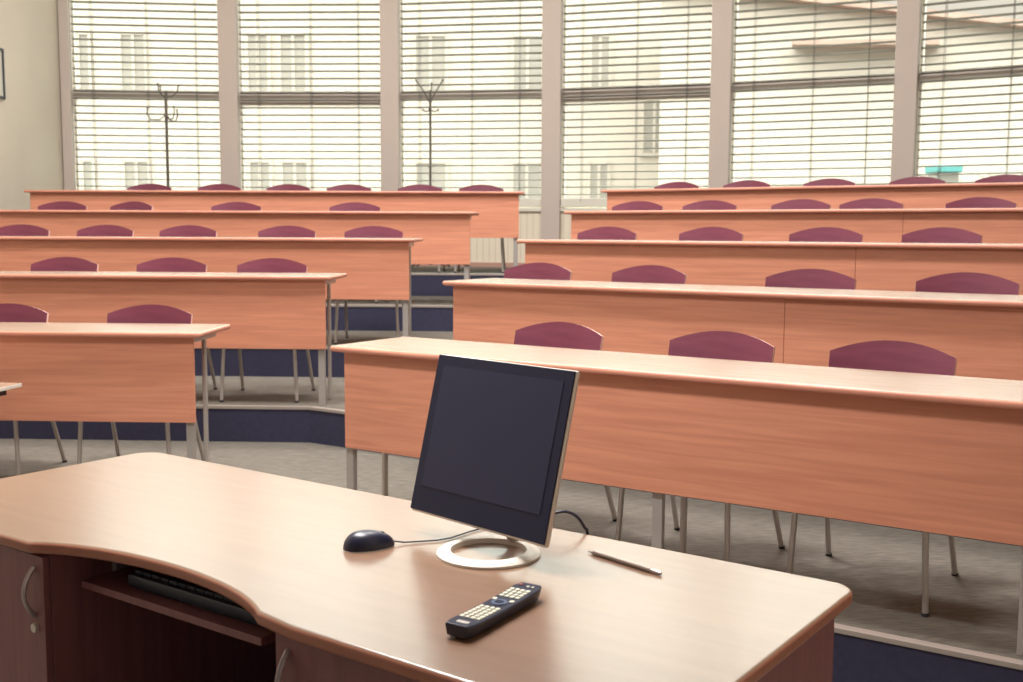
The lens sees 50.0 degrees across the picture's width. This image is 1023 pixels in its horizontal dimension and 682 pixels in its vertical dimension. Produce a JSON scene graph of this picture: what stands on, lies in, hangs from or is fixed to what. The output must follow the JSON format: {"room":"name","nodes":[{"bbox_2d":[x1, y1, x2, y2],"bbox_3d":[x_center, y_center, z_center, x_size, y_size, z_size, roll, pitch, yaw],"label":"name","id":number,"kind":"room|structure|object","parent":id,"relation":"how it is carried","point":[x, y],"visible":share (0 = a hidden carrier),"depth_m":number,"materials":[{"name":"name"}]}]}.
{"room":"lecture hall","nodes":[
{"label":"lecture hall","id":0,"kind":"room"},
{"bbox_2d":[0,0,63,209],"bbox_3d":[-5.032,-2.382,4.878,0.200,6.600,14.962,0,6,0],"label":"wall","id":1,"kind":"structure","parent":0,"point":[31,143],"depth_m":11.22,"materials":[{"name":"beige paint"}]},
{"bbox_2d":[0,48,5,99],"bbox_3d":[-4.919,-2.558,10.387,0.021,0.480,0.504,0,6,0],"label":"picture frame","id":2,"kind":"object","parent":1,"relation":"attached to","point":[2,67],"visible":1,"depth_m":10.61,"materials":[{"name":"black plastic"}]},
{"bbox_2d":[194,347,327,349],"bbox_3d":[0.541,0.190,6.371,11.273,0.018,1.443,3,6,22],"label":"trim","id":3,"kind":"structure","parent":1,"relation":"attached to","point":[326,347],"depth_m":7.68,"materials":[{"name":"silver metal"}]},
{"bbox_2d":[196,405,344,413],"bbox_3d":[0.168,0.520,5.145,10.539,0.018,1.330,3,6,22],"label":"trim","id":4,"kind":"structure","parent":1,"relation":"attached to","point":[315,408],"depth_m":6.38,"materials":[{"name":"silver metal"}]},
{"bbox_2d":[326,304,452,307],"bbox_3d":[0.913,-0.141,7.596,12.008,0.018,1.555,3,6,22],"label":"trim","id":5,"kind":"structure","parent":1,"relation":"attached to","point":[332,305],"depth_m":8.91,"materials":[{"name":"silver metal"}]},
{"bbox_2d":[411,273,503,275],"bbox_3d":[1.285,-0.471,8.820,12.742,0.018,1.666,3,6,21],"label":"trim","id":6,"kind":"structure","parent":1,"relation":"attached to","point":[456,274],"depth_m":10.17,"materials":[{"name":"silver metal"}]},
{"bbox_2d":[194,330,452,376],"bbox_3d":[1.026,0.056,8.699,13.782,0.208,6.118,3,6,22],"label":"floor","id":7,"kind":"structure","parent":0,"point":[256,362],"depth_m":7.69,"materials":[{"name":"carpet"}]},
{"bbox_2d":[0,224,49,235],"bbox_3d":[-3.706,-0.440,8.160,0.481,0.851,0.570,0,6,0],"label":"chair","id":8,"kind":"object","parent":7,"relation":"on","point":[19,229],"visible":0.12,"depth_m":8.30,"materials":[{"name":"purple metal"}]},
{"bbox_2d":[77,225,133,236],"bbox_3d":[-3.069,-0.434,8.133,0.481,0.851,0.570,1,6,5],"label":"chair","id":9,"kind":"object","parent":7,"relation":"on","point":[99,230],"visible":0.07,"depth_m":8.28,"materials":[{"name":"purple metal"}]},
{"bbox_2d":[159,225,216,236],"bbox_3d":[-2.436,-0.429,8.107,0.481,0.851,0.570,1,6,4],"label":"chair","id":10,"kind":"object","parent":7,"relation":"on","point":[184,230],"visible":0.11,"depth_m":8.25,"materials":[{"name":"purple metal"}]},
{"bbox_2d":[0,236,422,336],"bbox_3d":[-2.656,-0.370,7.923,3.997,0.760,0.490,1,6,2],"label":"desk","id":11,"kind":"object","parent":7,"relation":"on","point":[375,268],"visible":0.7,"depth_m":7.66,"materials":[{"name":"brown wood"}]},
{"bbox_2d":[258,226,315,237],"bbox_3d":[-1.692,-0.422,8.076,0.481,0.851,0.570,1,6,5],"label":"chair","id":12,"kind":"object","parent":7,"relation":"on","point":[279,231],"visible":0.11,"depth_m":8.22,"materials":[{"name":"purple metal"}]},
{"bbox_2d":[334,226,402,343],"bbox_3d":[-1.029,-0.416,8.049,0.481,0.851,0.570,0,6,1],"label":"chair","id":13,"kind":"object","parent":7,"relation":"on","point":[367,231],"visible":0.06,"depth_m":8.19,"materials":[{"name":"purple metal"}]},
{"bbox_2d":[577,227,636,239],"bbox_3d":[0.554,-0.331,7.276,0.481,0.851,0.570,4,7,31],"label":"chair","id":14,"kind":"object","parent":7,"relation":"on","point":[600,233],"visible":0.09,"depth_m":7.40,"materials":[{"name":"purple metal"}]},
{"bbox_2d":[679,227,742,240],"bbox_3d":[1.170,-0.289,6.881,0.481,0.851,0.570,4,7,35],"label":"chair","id":15,"kind":"object","parent":7,"relation":"on","point":[705,233],"visible":0.06,"depth_m":7.00,"materials":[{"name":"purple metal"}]},
{"bbox_2d":[517,239,1022,294],"bbox_3d":[2.536,-0.129,5.771,5.659,0.760,0.490,4,7,33],"label":"desk","id":16,"kind":"object","parent":7,"relation":"on","point":[883,266],"visible":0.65,"depth_m":6.18,"materials":[{"name":"brown wood"}]},
{"bbox_2d":[789,227,862,241],"bbox_3d":[1.796,-0.245,6.477,0.481,0.851,0.570,4,7,31],"label":"chair","id":17,"kind":"object","parent":7,"relation":"on","point":[821,234],"visible":0.06,"depth_m":6.60,"materials":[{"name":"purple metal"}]},
{"bbox_2d":[901,227,982,242],"bbox_3d":[2.340,-0.208,6.127,0.481,0.851,0.570,4,7,35],"label":"chair","id":18,"kind":"object","parent":7,"relation":"on","point":[939,234],"visible":0.06,"depth_m":6.24,"materials":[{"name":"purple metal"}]},
{"bbox_2d":[326,296,452,330],"bbox_3d":[1.263,-0.207,9.250,13.782,0.208,4.876,3,6,22],"label":"floor","id":19,"kind":"structure","parent":0,"point":[359,318],"depth_m":8.94,"materials":[{"name":"carpet"}]},
{"bbox_2d":[38,201,86,209],"bbox_3d":[-3.925,-0.780,9.445,0.481,0.851,0.570,1,6,4],"label":"chair","id":20,"kind":"object","parent":19,"relation":"on","point":[59,205],"visible":0.06,"depth_m":9.59,"materials":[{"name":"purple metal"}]},
{"bbox_2d":[110,201,152,209],"bbox_3d":[-3.356,-0.775,9.430,0.481,0.851,0.570,2,6,19],"label":"chair","id":21,"kind":"object","parent":19,"relation":"on","point":[133,205],"visible":0.1,"depth_m":9.57,"materials":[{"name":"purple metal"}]},
{"bbox_2d":[211,202,261,210],"bbox_3d":[-2.393,-0.766,9.382,0.481,0.851,0.570,1,6,3],"label":"chair","id":22,"kind":"object","parent":19,"relation":"on","point":[230,206],"visible":0.06,"depth_m":9.52,"materials":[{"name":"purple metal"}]},
{"bbox_2d":[0,210,478,279],"bbox_3d":[-2.467,-0.706,9.192,4.372,0.760,0.490,1,6,2],"label":"desk","id":23,"kind":"object","parent":19,"relation":"on","point":[445,235],"visible":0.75,"depth_m":8.93,"materials":[{"name":"brown wood"}]},
{"bbox_2d":[329,202,379,302],"bbox_3d":[-1.352,-0.757,9.339,0.481,0.851,0.570,0,6,0],"label":"chair","id":24,"kind":"object","parent":19,"relation":"on","point":[351,206],"visible":0.06,"depth_m":9.48,"materials":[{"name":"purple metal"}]},
{"bbox_2d":[612,201,662,210],"bbox_3d":[0.909,-0.669,8.572,0.481,0.851,0.570,4,7,31],"label":"chair","id":25,"kind":"object","parent":19,"relation":"on","point":[634,205],"visible":0.09,"depth_m":8.70,"materials":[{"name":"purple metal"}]},
{"bbox_2d":[682,200,736,209],"bbox_3d":[1.413,-0.634,8.248,0.481,0.851,0.570,4,7,33],"label":"chair","id":26,"kind":"object","parent":19,"relation":"on","point":[707,204],"visible":0.06,"depth_m":8.37,"materials":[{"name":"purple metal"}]},
{"bbox_2d":[564,208,1022,243],"bbox_3d":[3.074,-0.454,6.948,6.066,0.760,0.490,4,7,33],"label":"desk","id":27,"kind":"object","parent":19,"relation":"on","point":[996,225],"visible":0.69,"depth_m":7.38,"materials":[{"name":"brown wood"}]},
{"bbox_2d":[771,199,830,209],"bbox_3d":[2.004,-0.593,7.867,0.481,0.851,0.570,4,7,34],"label":"chair","id":28,"kind":"object","parent":19,"relation":"on","point":[797,203],"visible":0.05,"depth_m":7.99,"materials":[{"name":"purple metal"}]},
{"bbox_2d":[839,198,902,208],"bbox_3d":[2.428,-0.564,7.594,0.481,0.851,0.570,4,7,32],"label":"chair","id":29,"kind":"object","parent":19,"relation":"on","point":[869,203],"visible":0.06,"depth_m":7.71,"materials":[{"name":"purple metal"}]},
{"bbox_2d":[945,197,1016,207],"bbox_3d":[3.036,-0.522,7.203,0.481,0.851,0.570,4,7,30],"label":"chair","id":30,"kind":"object","parent":19,"relation":"on","point":[974,202],"visible":0.05,"depth_m":7.32,"materials":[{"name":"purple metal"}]},
{"bbox_2d":[411,266,511,295],"bbox_3d":[1.494,-0.471,9.805,13.783,0.208,3.632,3,6,21],"label":"floor","id":31,"kind":"structure","parent":0,"point":[421,285],"depth_m":10.20,"materials":[{"name":"carpet"}]},
{"bbox_2d":[127,184,171,189],"bbox_3d":[-3.572,-1.114,10.707,0.481,0.851,0.570,0,6,1],"label":"chair","id":32,"kind":"object","parent":31,"relation":"on","point":[141,186],"visible":0.05,"depth_m":10.85,"materials":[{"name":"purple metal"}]},
{"bbox_2d":[146,83,178,186],"bbox_3d":[-3.684,-1.776,11.793,0.372,1.926,0.392,3,6,22],"label":"coat stand","id":33,"kind":"object","parent":31,"relation":"on","point":[165,96],"visible":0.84,"depth_m":11.72,"materials":[{"name":"grey metal"}]},
{"bbox_2d":[197,184,240,189],"bbox_3d":[-2.888,-1.108,10.679,0.481,0.851,0.570,1,6,4],"label":"chair","id":34,"kind":"object","parent":31,"relation":"on","point":[212,186],"visible":0.02,"depth_m":10.82,"materials":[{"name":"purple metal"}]},
{"bbox_2d":[24,190,524,266],"bbox_3d":[-2.220,-1.041,10.458,4.685,0.760,0.490,1,6,2],"label":"desk","id":35,"kind":"object","parent":31,"relation":"on","point":[498,217],"visible":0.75,"depth_m":10.20,"materials":[{"name":"brown wood"}]},
{"bbox_2d":[266,184,310,190],"bbox_3d":[-2.203,-1.102,10.650,0.481,0.851,0.570,1,6,4],"label":"chair","id":36,"kind":"object","parent":31,"relation":"on","point":[284,187],"visible":0.09,"depth_m":10.79,"materials":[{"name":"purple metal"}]},
{"bbox_2d":[326,184,370,190],"bbox_3d":[-1.593,-1.097,10.625,0.481,0.851,0.570,0,6,0],"label":"chair","id":37,"kind":"object","parent":31,"relation":"on","point":[345,187],"visible":0.05,"depth_m":10.77,"materials":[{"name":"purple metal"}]},
{"bbox_2d":[398,184,445,272],"bbox_3d":[-0.900,-1.090,10.596,0.481,0.851,0.570,0,6,2],"label":"chair","id":38,"kind":"object","parent":31,"relation":"on","point":[419,187],"visible":0.08,"depth_m":10.74,"materials":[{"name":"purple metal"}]},
{"bbox_2d":[411,79,449,267],"bbox_3d":[-0.855,-1.756,11.583,0.372,1.956,0.372,1,6,5],"label":"coat stand","id":39,"kind":"object","parent":31,"relation":"on","point":[430,90],"visible":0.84,"depth_m":11.53,"materials":[{"name":"grey metal"}]},
{"bbox_2d":[454,185,505,272],"bbox_3d":[-0.300,-1.085,10.571,0.481,0.851,0.570,0,6,1],"label":"chair","id":40,"kind":"object","parent":31,"relation":"on","point":[472,187],"visible":0.12,"depth_m":10.71,"materials":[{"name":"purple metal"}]},
{"bbox_2d":[654,182,698,188],"bbox_3d":[1.392,-0.998,9.785,0.481,0.851,0.570,4,7,34],"label":"chair","id":41,"kind":"object","parent":31,"relation":"on","point":[672,185],"visible":0.02,"depth_m":9.91,"materials":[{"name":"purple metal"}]},
{"bbox_2d":[723,180,770,187],"bbox_3d":[1.944,-0.960,9.429,0.481,0.851,0.570,4,7,35],"label":"chair","id":42,"kind":"object","parent":31,"relation":"on","point":[745,183],"visible":0.02,"depth_m":9.54,"materials":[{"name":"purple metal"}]},
{"bbox_2d":[601,182,1022,210],"bbox_3d":[3.620,-0.779,8.120,6.452,0.760,0.490,4,7,33],"label":"desk","id":43,"kind":"object","parent":31,"relation":"on","point":[912,196],"visible":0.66,"depth_m":8.59,"materials":[{"name":"brown wood"}]},
{"bbox_2d":[803,178,855,185],"bbox_3d":[2.552,-0.918,9.038,0.481,0.851,0.570,4,7,33],"label":"chair","id":44,"kind":"object","parent":31,"relation":"on","point":[829,181],"visible":0.06,"depth_m":9.16,"materials":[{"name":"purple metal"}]},
{"bbox_2d":[889,176,945,184],"bbox_3d":[3.140,-0.877,8.659,0.481,0.851,0.570,4,7,34],"label":"chair","id":45,"kind":"object","parent":31,"relation":"on","point":[918,179],"visible":0.06,"depth_m":8.77,"materials":[{"name":"purple fabric"}]},
{"bbox_2d":[975,174,1022,182],"bbox_3d":[3.684,-0.839,8.310,0.481,0.851,0.570,4,7,35],"label":"chair","id":46,"kind":"object","parent":31,"relation":"on","point":[1008,177],"visible":0.06,"depth_m":8.44,"materials":[{"name":"purple fabric"}]},
{"bbox_2d":[470,212,540,262],"bbox_3d":[-0.432,-1.092,12.256,1.804,0.718,0.220,1,6,10],"label":"wall","id":47,"kind":"structure","parent":0,"point":[481,249],"depth_m":12.08,"materials":[{"name":"beige paint"}]},
{"bbox_2d":[411,262,524,266],"bbox_3d":[-0.454,-0.847,12.163,1.785,0.050,0.019,1,6,10],"label":"baseboard","id":48,"kind":"structure","parent":47,"relation":"attached to","point":[472,264],"depth_m":12.13,"materials":[{"name":"beige"}]},
{"bbox_2d":[400,0,541,211],"bbox_3d":[-0.430,-3.697,11.935,1.692,4.550,0.160,1,6,10],"label":"window","id":49,"kind":"structure","parent":47,"relation":"in","point":[486,94],"depth_m":12.07,"materials":[{"name":"beige"}]},
{"bbox_2d":[399,0,541,206],"bbox_3d":[-0.444,-3.704,11.855,1.600,4.500,0.078,1,6,10],"label":"window blind","id":50,"kind":"object","parent":49,"relation":"attached to","point":[522,202],"visible":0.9,"depth_m":11.95,"materials":[{"name":"grey plastic"}]},
{"bbox_2d":[0,376,1021,546],"bbox_3d":[0.781,0.319,8.153,13.780,0.208,7.358,3,6,22],"label":"floor","id":51,"kind":"structure","parent":0,"point":[231,425],"depth_m":6.43,"materials":[{"name":"carpet"}]},
{"bbox_2d":[30,257,98,270],"bbox_3d":[-2.828,-0.089,6.787,0.481,0.851,0.570,1,6,5],"label":"chair","id":52,"kind":"object","parent":51,"relation":"on","point":[59,263],"visible":0.11,"depth_m":6.93,"materials":[{"name":"purple fabric"}]},
{"bbox_2d":[0,271,346,404],"bbox_3d":[-2.840,-0.034,6.655,3.631,0.760,0.490,1,6,2],"label":"desk","id":53,"kind":"object","parent":51,"relation":"on","point":[261,310],"visible":0.78,"depth_m":6.39,"materials":[{"name":"brown wood"}]},
{"bbox_2d":[136,257,217,388],"bbox_3d":[-2.130,-0.083,6.758,0.481,0.851,0.570,0,6,0],"label":"chair","id":54,"kind":"object","parent":51,"relation":"on","point":[172,264],"visible":0.06,"depth_m":6.90,"materials":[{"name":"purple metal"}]},
{"bbox_2d":[219,258,315,402],"bbox_3d":[-1.498,-0.077,6.732,0.481,0.851,0.570,0,6,1],"label":"chair","id":55,"kind":"object","parent":51,"relation":"on","point":[267,265],"visible":0.23,"depth_m":6.87,"materials":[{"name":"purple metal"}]},
{"bbox_2d":[504,262,571,279],"bbox_3d":[0.056,-0.004,6.073,0.481,0.851,0.570,4,7,33],"label":"chair","id":56,"kind":"object","parent":51,"relation":"on","point":[546,271],"visible":0.12,"depth_m":6.20,"materials":[{"name":"purple fabric"}]},
{"bbox_2d":[611,265,686,283],"bbox_3d":[0.629,0.036,5.705,0.481,0.851,0.570,4,7,35],"label":"chair","id":57,"kind":"object","parent":51,"relation":"on","point":[643,273],"visible":0.09,"depth_m":5.82,"materials":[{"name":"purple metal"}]},
{"bbox_2d":[443,278,1022,380],"bbox_3d":[1.983,0.195,4.603,5.287,0.760,0.490,4,7,33],"label":"desk","id":58,"kind":"object","parent":51,"relation":"on","point":[984,332],"visible":0.58,"depth_m":4.91,"materials":[{"name":"brown wood"}]},
{"bbox_2d":[765,269,856,289],"bbox_3d":[1.366,0.087,5.231,0.481,0.851,0.570,4,7,30],"label":"chair","id":59,"kind":"object","parent":51,"relation":"on","point":[799,278],"visible":0.11,"depth_m":5.35,"materials":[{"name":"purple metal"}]},
{"bbox_2d":[915,272,1019,294],"bbox_3d":[1.962,0.129,4.847,0.481,0.851,0.570,4,7,32],"label":"chair","id":60,"kind":"object","parent":51,"relation":"on","point":[960,282],"visible":0.07,"depth_m":4.96,"materials":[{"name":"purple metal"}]},
{"bbox_2d":[0,439,1022,681],"bbox_3d":[0.527,0.582,7.612,13.778,0.208,8.595,3,6,23],"label":"floor","id":61,"kind":"structure","parent":0,"point":[977,609],"depth_m":4.27,"materials":[{"name":"carpet"}]},
{"bbox_2d":[0,303,66,475],"bbox_3d":[-2.605,0.249,5.522,0.481,0.851,0.570,0,6,2],"label":"chair","id":62,"kind":"object","parent":61,"relation":"on","point":[9,312],"visible":0.15,"depth_m":5.66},
{"bbox_2d":[0,322,229,461],"bbox_3d":[-2.840,0.304,5.378,2.835,0.760,0.490,1,6,2],"label":"desk","id":63,"kind":"object","parent":61,"relation":"on","point":[84,372],"visible":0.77,"depth_m":5.13,"materials":[{"name":"brown wood"}]},
{"bbox_2d":[77,304,203,463],"bbox_3d":[-1.857,0.255,5.491,0.481,0.851,0.570,1,6,2],"label":"chair","id":64,"kind":"object","parent":61,"relation":"on","point":[151,313],"visible":0.12,"depth_m":5.63,"materials":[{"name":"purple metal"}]},
{"bbox_2d":[514,322,616,520],"bbox_3d":[0.103,0.357,4.567,0.481,0.851,0.570,4,7,35],"label":"chair","id":65,"kind":"object","parent":61,"relation":"on","point":[548,334],"visible":0.11,"depth_m":4.68,"materials":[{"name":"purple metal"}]},
{"bbox_2d":[330,337,1022,655],"bbox_3d":[1.438,0.520,3.430,4.897,0.760,0.490,4,7,33],"label":"desk","id":66,"kind":"object","parent":61,"relation":"on","point":[932,453],"visible":0.71,"depth_m":3.60,"materials":[{"name":"brown wood"}]},
{"bbox_2d":[615,331,784,561],"bbox_3d":[0.718,0.400,4.172,0.481,0.851,0.570,4,7,35],"label":"chair","id":67,"kind":"object","parent":61,"relation":"on","point":[727,345],"visible":0.11,"depth_m":4.27,"materials":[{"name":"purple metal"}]},
{"bbox_2d":[786,340,958,616],"bbox_3d":[1.268,0.438,3.817,0.481,0.851,0.570,4,7,32],"label":"chair","id":68,"kind":"object","parent":61,"relation":"on","point":[883,355],"visible":0.11,"depth_m":3.91,"materials":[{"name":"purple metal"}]},
{"bbox_2d":[834,623,1022,669],"bbox_3d":[-0.205,0.851,3.918,9.805,0.018,1.214,3,6,23],"label":"trim","id":69,"kind":"structure","parent":61,"relation":"attached to","point":[963,653],"depth_m":3.29,"materials":[{"name":"silver metal"}]},
{"bbox_2d":[561,212,570,238],"bbox_3d":[1.329,-1.040,11.827,1.804,0.718,0.220,2,6,17],"label":"wall","id":70,"kind":"structure","parent":0,"point":[565,218],"depth_m":11.93,"materials":[{"name":"beige paint"}]},
{"bbox_2d":[541,0,563,238],"bbox_3d":[0.462,-3.404,11.816,0.205,5.140,0.300,2,6,14],"label":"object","id":71,"kind":"structure","parent":70,"relation":"attached to","point":[552,40],"depth_m":11.78,"materials":[{"name":"beige paint"}]},
{"bbox_2d":[560,0,711,211],"bbox_3d":[1.324,-3.646,11.507,1.692,4.550,0.160,2,6,17],"label":"window","id":72,"kind":"structure","parent":70,"relation":"in","point":[692,88],"depth_m":11.69,"materials":[{"name":"beige"}]},
{"bbox_2d":[560,0,711,207],"bbox_3d":[1.300,-3.653,11.430,1.600,4.500,0.078,2,6,17],"label":"window blind","id":73,"kind":"object","parent":72,"relation":"attached to","point":[568,202],"visible":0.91,"depth_m":11.56,"materials":[{"name":"grey plastic"}]},
{"bbox_3d":[1.473,0.999,5.144,12.842,0.120,14.821,0,6,0],"label":"floor","id":74,"kind":"structure","parent":0,"visible":0},
{"bbox_2d":[0,382,21,395],"bbox_3d":[-2.796,0.579,4.774,1.100,0.750,0.600,1,6,10],"label":"desk","id":75,"kind":"object","parent":74,"relation":"on","point":[4,386],"visible":1,"depth_m":4.88,"materials":[{"name":"brown wood"}]},
{"bbox_2d":[0,452,851,681],"bbox_3d":[-0.467,0.817,2.511,2.240,0.750,0.827,4,7,35],"label":"desk","id":76,"kind":"object","parent":74,"relation":"on","point":[72,537],"visible":0.98,"depth_m":2.28,"materials":[{"name":"brown laminate"}]},
{"bbox_2d":[81,566,275,645],"bbox_3d":[-0.621,0.557,2.487,0.605,0.018,0.395,4,7,35],"label":"shelf","id":77,"kind":"object","parent":76,"relation":"attached to","point":[114,584],"depth_m":2.33,"materials":[{"name":"brown wood"}]},
{"bbox_2d":[128,568,266,628],"bbox_3d":[-0.619,0.538,2.387,0.470,0.037,0.170,4,7,35],"label":"keyboard","id":78,"kind":"object","parent":76,"relation":"on","point":[161,584],"visible":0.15,"depth_m":2.34,"materials":[{"name":"black plastic"}]},
{"bbox_2d":[343,529,479,552],"bbox_3d":[-0.189,0.426,2.463,0.393,0.040,0.071,-3,6,-28],"label":"computer mouse","id":79,"kind":"object","parent":76,"relation":"on","point":[360,541],"visible":0.99,"depth_m":2.38,"materials":[{"name":"black plastic"}]},
{"bbox_2d":[445,582,541,637],"bbox_3d":[-0.028,0.482,1.970,0.056,0.029,0.256,4,7,31],"label":"remote control","id":80,"kind":"object","parent":76,"relation":"on","point":[472,622],"visible":1,"depth_m":1.94,"materials":[{"name":"black plastic"}]},
{"bbox_2d":[410,354,588,569],"bbox_3d":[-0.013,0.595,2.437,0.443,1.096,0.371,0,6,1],"label":"computer monitor","id":81,"kind":"object","parent":76,"relation":"on","point":[496,435],"visible":0.88,"depth_m":2.37,"materials":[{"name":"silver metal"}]},
{"bbox_2d":[588,550,661,574],"bbox_3d":[0.233,0.460,2.292,0.010,0.010,0.208,-5,8,-41],"label":"pen","id":82,"kind":"object","parent":76,"relation":"on","point":[594,552],"visible":1,"depth_m":2.28,"materials":[{"name":"silver metal"}]},
{"bbox_3d":[-2.236,-1.120,12.452,1.803,0.718,0.220,1,6,2],"label":"wall","id":83,"kind":"structure","parent":0,"visible":0},
{"bbox_2d":[238,0,379,189],"bbox_3d":[-2.226,-3.725,12.130,1.692,4.550,0.160,1,6,2],"label":"window","id":84,"kind":"structure","parent":83,"relation":"in","point":[242,96],"depth_m":12.22,"materials":[{"name":"beige"}]},
{"bbox_2d":[236,0,380,190],"bbox_3d":[-2.229,-3.732,12.049,1.600,4.500,0.078,1,6,2],"label":"window blind","id":85,"kind":"object","parent":84,"relation":"attached to","point":[357,4],"visible":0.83,"depth_m":12.14,"materials":[{"name":"grey plastic"}]},
{"bbox_2d":[380,0,400,190],"bbox_3d":[-1.322,-3.444,12.129,0.205,5.140,0.300,1,6,6],"label":"trim","id":86,"kind":"structure","parent":83,"relation":"attached to","point":[390,124],"depth_m":12.06,"materials":[{"name":"beige paint"}]},
{"bbox_3d":[-4.049,-1.124,12.411,1.803,0.718,0.220,0,6,-5],"label":"wall","id":87,"kind":"structure","parent":0,"visible":0},
{"bbox_2d":[57,0,76,189],"bbox_3d":[-4.885,-3.454,12.055,0.102,5.140,0.300,-1,6,-9],"label":"trim","id":88,"kind":"structure","parent":87,"relation":"attached to","point":[64,10],"depth_m":12.00,"materials":[{"name":"beige paint"}]},
{"bbox_2d":[70,0,218,189],"bbox_3d":[-4.032,-3.729,12.089,1.692,4.550,0.160,0,6,-5],"label":"window","id":89,"kind":"structure","parent":87,"relation":"in","point":[72,5],"depth_m":12.15,"materials":[{"name":"beige"}]},
{"bbox_2d":[68,0,220,189],"bbox_3d":[-4.024,-3.736,12.009,1.600,4.500,0.078,0,6,-5],"label":"window blind","id":90,"kind":"object","parent":89,"relation":"attached to","point":[146,3],"visible":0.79,"depth_m":12.11,"materials":[{"name":"grey plastic"}]},
{"bbox_2d":[217,0,241,189],"bbox_3d":[-3.131,-3.461,12.206,0.205,5.140,0.300,0,6,-1],"label":"trim","id":91,"kind":"structure","parent":87,"relation":"attached to","point":[227,14],"depth_m":12.13,"materials":[{"name":"beige paint"}]},
{"bbox_3d":[3.019,-0.967,11.171,1.803,0.718,0.220,3,6,25],"label":"wall","id":92,"kind":"structure","parent":0,"visible":0},
{"bbox_2d":[708,0,734,187],"bbox_3d":[2.189,-3.342,11.273,0.205,5.140,0.300,2,6,21],"label":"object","id":93,"kind":"structure","parent":92,"relation":"attached to","point":[722,10],"depth_m":11.21,"materials":[{"name":"beige paint"}]},
{"bbox_2d":[730,0,897,182],"bbox_3d":[3.006,-3.572,10.855,1.692,4.550,0.160,3,6,25],"label":"window","id":94,"kind":"structure","parent":92,"relation":"in","point":[875,80],"depth_m":11.07,"materials":[{"name":"beige"}]},
{"bbox_2d":[729,0,896,185],"bbox_3d":[2.972,-3.580,10.781,1.600,4.500,0.079,3,6,25],"label":"window blind","id":95,"kind":"object","parent":94,"relation":"attached to","point":[816,5],"visible":0.76,"depth_m":10.91,"materials":[{"name":"grey plastic"}]},
{"bbox_3d":[4.608,-0.872,10.301,1.804,0.718,0.220,4,7,32],"label":"wall","id":96,"kind":"structure","parent":0,"visible":0},
{"bbox_2d":[891,0,922,181],"bbox_3d":[3.829,-3.257,10.510,0.205,5.140,0.300,3,7,29],"label":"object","id":97,"kind":"structure","parent":96,"relation":"attached to","point":[908,36],"depth_m":10.46,"materials":[{"name":"beige paint"}]},
{"bbox_2d":[915,0,1022,176],"bbox_3d":[4.588,-3.478,9.989,1.692,4.550,0.160,4,7,32],"label":"window","id":98,"kind":"structure","parent":96,"relation":"in","point":[1016,71],"depth_m":10.43,"materials":[{"name":"beige"}]},
{"bbox_2d":[914,0,1022,183],"bbox_3d":[4.545,-3.486,9.920,1.600,4.500,0.078,4,7,32],"label":"window blind","id":99,"kind":"object","parent":98,"relation":"attached to","point":[1015,4],"visible":0.75,"depth_m":10.23,"materials":[{"name":"grey plastic"}]},
{"label":"outside","id":100,"kind":"structure","parent":0,"visible":0},
{"bbox_3d":[0.003,-0.728,52.691,120.000,0.200,75.000,0,6,0],"label":"ground","id":101,"kind":"structure","parent":100,"visible":0},
{"bbox_2d":[74,0,661,198],"bbox_3d":[-5.375,-5.320,37.619,25.200,11.900,8.080,0,6,0],"label":"apartment building","id":102,"kind":"structure","parent":101,"relation":"on","point":[653,167],"depth_m":33.41,"materials":[{"name":"beige"}]},
{"bbox_2d":[658,0,1022,187],"bbox_3d":[9.156,-3.915,28.948,10.851,10.973,4.650,2,6,20],"label":"house","id":103,"kind":"structure","parent":101,"relation":"on","point":[987,29],"depth_m":27.32,"materials":[{"name":"beige paint"}]},
{"bbox_2d":[925,164,962,181],"bbox_3d":[7.852,-0.379,20.260,0.480,5.660,0.600,0,6,0],"label":"kiosk","id":104,"kind":"object","parent":101,"relation":"on","point":[957,169],"visible":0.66,"depth_m":19.80,"materials":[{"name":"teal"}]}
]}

